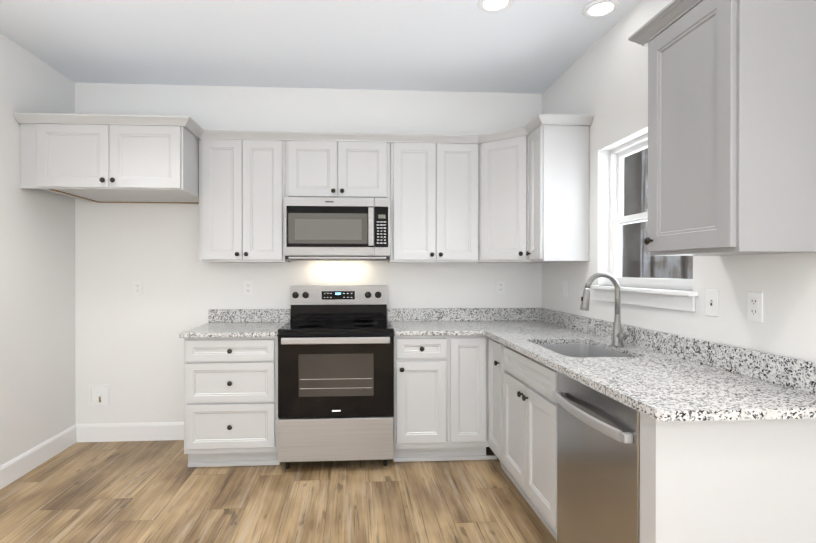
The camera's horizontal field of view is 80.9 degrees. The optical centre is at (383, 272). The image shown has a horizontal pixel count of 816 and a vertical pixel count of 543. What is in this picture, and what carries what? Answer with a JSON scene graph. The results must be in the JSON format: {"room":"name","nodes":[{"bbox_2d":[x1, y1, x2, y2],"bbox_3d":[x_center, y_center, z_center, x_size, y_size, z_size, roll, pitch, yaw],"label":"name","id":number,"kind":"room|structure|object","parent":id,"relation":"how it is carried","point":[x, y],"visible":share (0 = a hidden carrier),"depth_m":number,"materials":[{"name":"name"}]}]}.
{"room":"kitchen","nodes":[
{"label":"kitchen","id":0,"kind":"room"},
{"bbox_2d":[0,33,75,465],"bbox_3d":[-2.238,-0.061,0.377,0.150,2.760,6.600,0,0,-4],"label":"wall","id":1,"kind":"structure","parent":0,"point":[37,328],"depth_m":3.19,"materials":[{"name":"white paint"}]},
{"bbox_2d":[0,424,76,489],"bbox_3d":[-2.156,1.250,0.386,0.014,0.137,6.599,0,0,-4],"label":"baseboard","id":2,"kind":"structure","parent":1,"relation":"attached to","point":[16,468],"depth_m":3.20,"materials":[{"name":"white wood"}]},
{"bbox_2d":[0,440,556,542],"bbox_3d":[-0.333,1.368,0.503,4.069,0.100,7.000,0,0,-4],"label":"floor","id":3,"kind":"structure","parent":0,"point":[161,491],"depth_m":2.73,"materials":[{"name":"brown wood"}]},
{"bbox_2d":[184,337,279,466],"bbox_3d":[-1.023,0.866,3.432,0.612,0.882,0.657,0,0,-4],"label":"drawers","id":4,"kind":"object","parent":3,"relation":"on","point":[231,418],"visible":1,"depth_m":3.14,"materials":[{"name":"grey paint"}]},
{"bbox_2d":[179,309,290,337],"bbox_3d":[-1.031,0.359,3.434,0.631,0.132,0.647,0,0,-4],"label":"countertop","id":5,"kind":"structure","parent":4,"relation":"on","point":[221,322],"depth_m":3.66,"materials":[{"name":"stone"}]},
{"bbox_2d":[278,285,393,468],"bbox_3d":[-0.330,0.707,3.418,0.756,1.200,0.718,0,0,-4],"label":"range","id":6,"kind":"object","parent":3,"relation":"on","point":[335,378],"visible":1,"depth_m":3.12,"materials":[{"name":"silver metal"}]},
{"bbox_2d":[393,335,452,461],"bbox_3d":[0.232,0.865,3.527,0.367,0.882,0.626,0,0,-4],"label":"base cabinet","id":7,"kind":"object","parent":3,"relation":"on","point":[440,398],"depth_m":3.22,"materials":[{"name":"grey paint"}]},
{"bbox_2d":[387,308,482,335],"bbox_3d":[0.354,0.358,3.517,0.613,0.132,0.657,0,0,-4],"label":"countertop","id":8,"kind":"structure","parent":7,"relation":"on","point":[404,321],"depth_m":3.80,"materials":[{"name":"stone"}]},
{"bbox_2d":[453,335,488,460],"bbox_3d":[0.545,0.865,3.546,0.260,0.882,0.626,0,0,-4],"label":"base cabinet","id":9,"kind":"object","parent":3,"relation":"on","point":[470,352],"depth_m":3.24,"materials":[{"name":"grey paint"}]},
{"bbox_2d":[489,455,496,459],"bbox_3d":[0.990,0.865,3.575,0.632,0.882,0.626,0,0,-4],"label":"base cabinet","id":10,"kind":"object","parent":3,"relation":"on","point":[491,457],"depth_m":3.33,"materials":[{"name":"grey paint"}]},
{"bbox_2d":[553,371,639,542],"bbox_3d":[1.060,0.874,1.842,0.659,0.878,0.604,0,0,-4],"label":"dishwasher","id":11,"kind":"object","parent":3,"relation":"on","point":[598,466],"visible":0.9,"depth_m":1.78,"materials":[{"name":"silver metal"}]},
{"bbox_2d":[488,337,815,542],"bbox_3d":[1.055,0.870,2.368,0.657,0.882,1.830,0,0,-4],"label":"base cabinet","id":12,"kind":"object","parent":3,"relation":"on","point":[733,481],"visible":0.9,"depth_m":1.46,"materials":[{"name":"grey paint"}]},
{"bbox_2d":[495,308,550,311],"bbox_3d":[0.990,0.358,3.558,0.360,0.132,0.657,0,0,-4],"label":"countertop","id":13,"kind":"structure","parent":12,"relation":"on","point":[496,309],"depth_m":3.87,"materials":[{"name":"stone"}]},
{"bbox_2d":[475,308,815,420],"bbox_3d":[1.042,0.362,2.644,0.648,0.132,2.487,0,0,-4],"label":"countertop","id":14,"kind":"structure","parent":12,"relation":"on","point":[660,375],"depth_m":1.86,"materials":[{"name":"stone"}]},
{"bbox_2d":[537,344,628,357],"bbox_3d":[1.040,0.530,2.541,0.430,0.203,0.640,0,0,-4],"label":"sink","id":15,"kind":"object","parent":14,"relation":"in","point":[580,350],"visible":0.1,"depth_m":2.84,"materials":[{"name":"silver metal"}]},
{"bbox_2d":[580,272,631,345],"bbox_3d":[1.183,0.198,2.538,0.238,0.398,0.163,0,0,-4],"label":"faucet","id":16,"kind":"object","parent":14,"relation":"on","point":[619,336],"visible":0.98,"depth_m":2.58,"materials":[{"name":"silver metal"}]},
{"bbox_2d":[75,83,541,423],"bbox_3d":[-0.547,-0.075,3.866,3.969,2.760,0.150,0,0,-4],"label":"wall","id":17,"kind":"structure","parent":0,"point":[129,348],"depth_m":3.73,"materials":[{"name":"white paint"}]},
{"bbox_2d":[89,384,108,404],"bbox_3d":[-2.197,0.946,3.681,0.150,0.160,0.022,0,0,-4],"label":"outlet box","id":18,"kind":"object","parent":17,"relation":"attached to","point":[98,394],"visible":1,"depth_m":3.69,"materials":[{"name":"white plastic"}]},
{"bbox_2d":[33,113,196,203],"bbox_3d":[-1.788,-0.771,3.392,0.913,0.465,0.626,0,0,-4],"label":"upper cabinet","id":19,"kind":"object","parent":17,"relation":"attached to","point":[99,158],"depth_m":3.09,"materials":[{"name":"grey paint"}]},
{"bbox_2d":[77,422,183,441],"bbox_3d":[-1.848,1.237,3.706,0.989,0.137,0.014,0,0,-4],"label":"baseboard","id":20,"kind":"structure","parent":17,"relation":"attached to","point":[152,431],"depth_m":3.69,"materials":[{"name":"white wood"}]},
{"bbox_2d":[133,281,141,295],"bbox_3d":[-1.906,0.126,3.700,0.070,0.115,0.008,0,0,-4],"label":"electrical outlet","id":21,"kind":"object","parent":17,"relation":"attached to","point":[137,288],"visible":1,"depth_m":3.70,"materials":[{"name":"white plastic"}]},
{"bbox_2d":[197,129,289,262],"bbox_3d":[-1.033,-0.539,3.594,0.610,0.930,0.321,0,0,-4],"label":"upper cabinet","id":22,"kind":"object","parent":17,"relation":"attached to","point":[241,174],"depth_m":3.44,"materials":[{"name":"grey paint"}]},
{"bbox_2d":[244,281,252,294],"bbox_3d":[-1.065,0.125,3.754,0.070,0.115,0.008,0,0,-4],"label":"electrical outlet","id":23,"kind":"object","parent":17,"relation":"attached to","point":[248,287],"visible":1,"depth_m":3.75,"materials":[{"name":"white plastic"}]},
{"bbox_2d":[285,131,392,200],"bbox_3d":[-0.345,-0.770,3.637,0.764,0.468,0.321,0,0,-4],"label":"upper cabinet","id":24,"kind":"object","parent":17,"relation":"attached to","point":[337,165],"depth_m":3.48,"materials":[{"name":"grey paint"}]},
{"bbox_2d":[284,197,389,260],"bbox_3d":[-0.340,-0.310,3.576,0.751,0.440,0.443,0,0,-4],"label":"microwave","id":25,"kind":"object","parent":24,"relation":"attached to","point":[333,229],"visible":1,"depth_m":3.39,"materials":[{"name":"silver metal"}]},
{"bbox_2d":[388,133,476,262],"bbox_3d":[0.368,-0.539,3.683,0.658,0.930,0.321,0,0,-4],"label":"upper cabinet","id":26,"kind":"object","parent":17,"relation":"attached to","point":[433,207],"depth_m":3.52,"materials":[{"name":"grey paint"}]},
{"bbox_2d":[496,280,504,294],"bbox_3d":[0.948,0.125,3.882,0.070,0.115,0.008,0,0,-4],"label":"electrical outlet","id":27,"kind":"object","parent":17,"relation":"attached to","point":[500,287],"visible":1,"depth_m":3.88,"materials":[{"name":"white plastic"}]},
{"bbox_2d":[0,0,640,93],"bbox_3d":[-0.333,-1.492,0.492,4.069,0.100,7.000,0,0,-4],"label":"ceiling","id":28,"kind":"structure","parent":0,"point":[531,46],"depth_m":3.01,"materials":[{"name":"white paint"}]},
{"bbox_2d":[477,0,513,12],"bbox_3d":[0.598,-1.444,2.565,0.192,0.012,0.192,0,0,-4],"label":"recessed light","id":29,"kind":"object","parent":28,"relation":"in","point":[491,6],"visible":1,"depth_m":2.58,"materials":[{"name":"white plastic"}]},
{"bbox_2d":[582,0,619,17],"bbox_3d":[1.191,-1.444,2.623,0.192,0.012,0.192,0,0,-4],"label":"recessed light","id":30,"kind":"object","parent":28,"relation":"in","point":[598,8],"visible":1,"depth_m":2.62,"materials":[{"name":"white plastic"}]},
{"bbox_2d":[542,0,815,361],"bbox_3d":[1.573,-0.062,0.619,0.150,2.760,6.600,0,0,-4],"label":"wall","id":31,"kind":"structure","parent":0,"point":[603,80],"depth_m":2.58,"materials":[{"name":"white paint"}]},
{"bbox_2d":[477,126,524,262],"bbox_3d":[1.006,-0.539,3.603,0.599,0.930,0.562,0,0,-4],"label":"upper cabinet","id":32,"kind":"object","parent":31,"relation":"attached to","point":[517,195],"depth_m":3.44,"materials":[{"name":"grey paint"}]},
{"bbox_2d":[525,114,592,262],"bbox_3d":[1.169,-0.538,3.215,0.322,0.930,0.228,0,0,-4],"label":"upper cabinet","id":33,"kind":"object","parent":31,"relation":"attached to","point":[556,145],"depth_m":3.10,"materials":[{"name":"grey paint"}]},
{"bbox_2d":[590,133,697,311],"bbox_3d":[1.423,-0.292,2.590,0.190,0.937,0.915,0,0,-4],"label":"window unit","id":34,"kind":"structure","parent":31,"relation":"in","point":[618,219],"depth_m":2.79,"materials":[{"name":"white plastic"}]},
{"bbox_2d":[706,289,717,316],"bbox_3d":[1.398,0.132,2.046,0.018,0.115,0.070,0,0,-4],"label":"light switch","id":35,"kind":"object","parent":31,"relation":"attached to","point":[711,302],"visible":1,"depth_m":2.04,"materials":[{"name":"white plastic"}]},
{"bbox_2d":[628,0,815,255],"bbox_3d":[1.241,-0.532,1.763,0.362,0.930,0.580,0,0,-4],"label":"upper cabinet","id":36,"kind":"object","parent":31,"relation":"attached to","point":[731,127],"visible":1,"depth_m":1.54,"materials":[{"name":"grey paint"}]},
{"bbox_2d":[747,291,762,322],"bbox_3d":[1.417,0.133,1.827,0.008,0.115,0.070,0,0,-4],"label":"electrical outlet","id":37,"kind":"object","parent":31,"relation":"attached to","point":[754,306],"visible":1,"depth_m":1.82,"materials":[{"name":"white plastic"}]},
{"label":"outside","id":38,"kind":"structure","parent":0,"visible":0},
{"bbox_2d":[622,148,692,278],"bbox_3d":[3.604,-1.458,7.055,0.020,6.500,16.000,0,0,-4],"label":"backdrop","id":39,"kind":"structure","parent":38,"point":[642,188],"depth_m":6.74,"materials":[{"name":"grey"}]}
]}

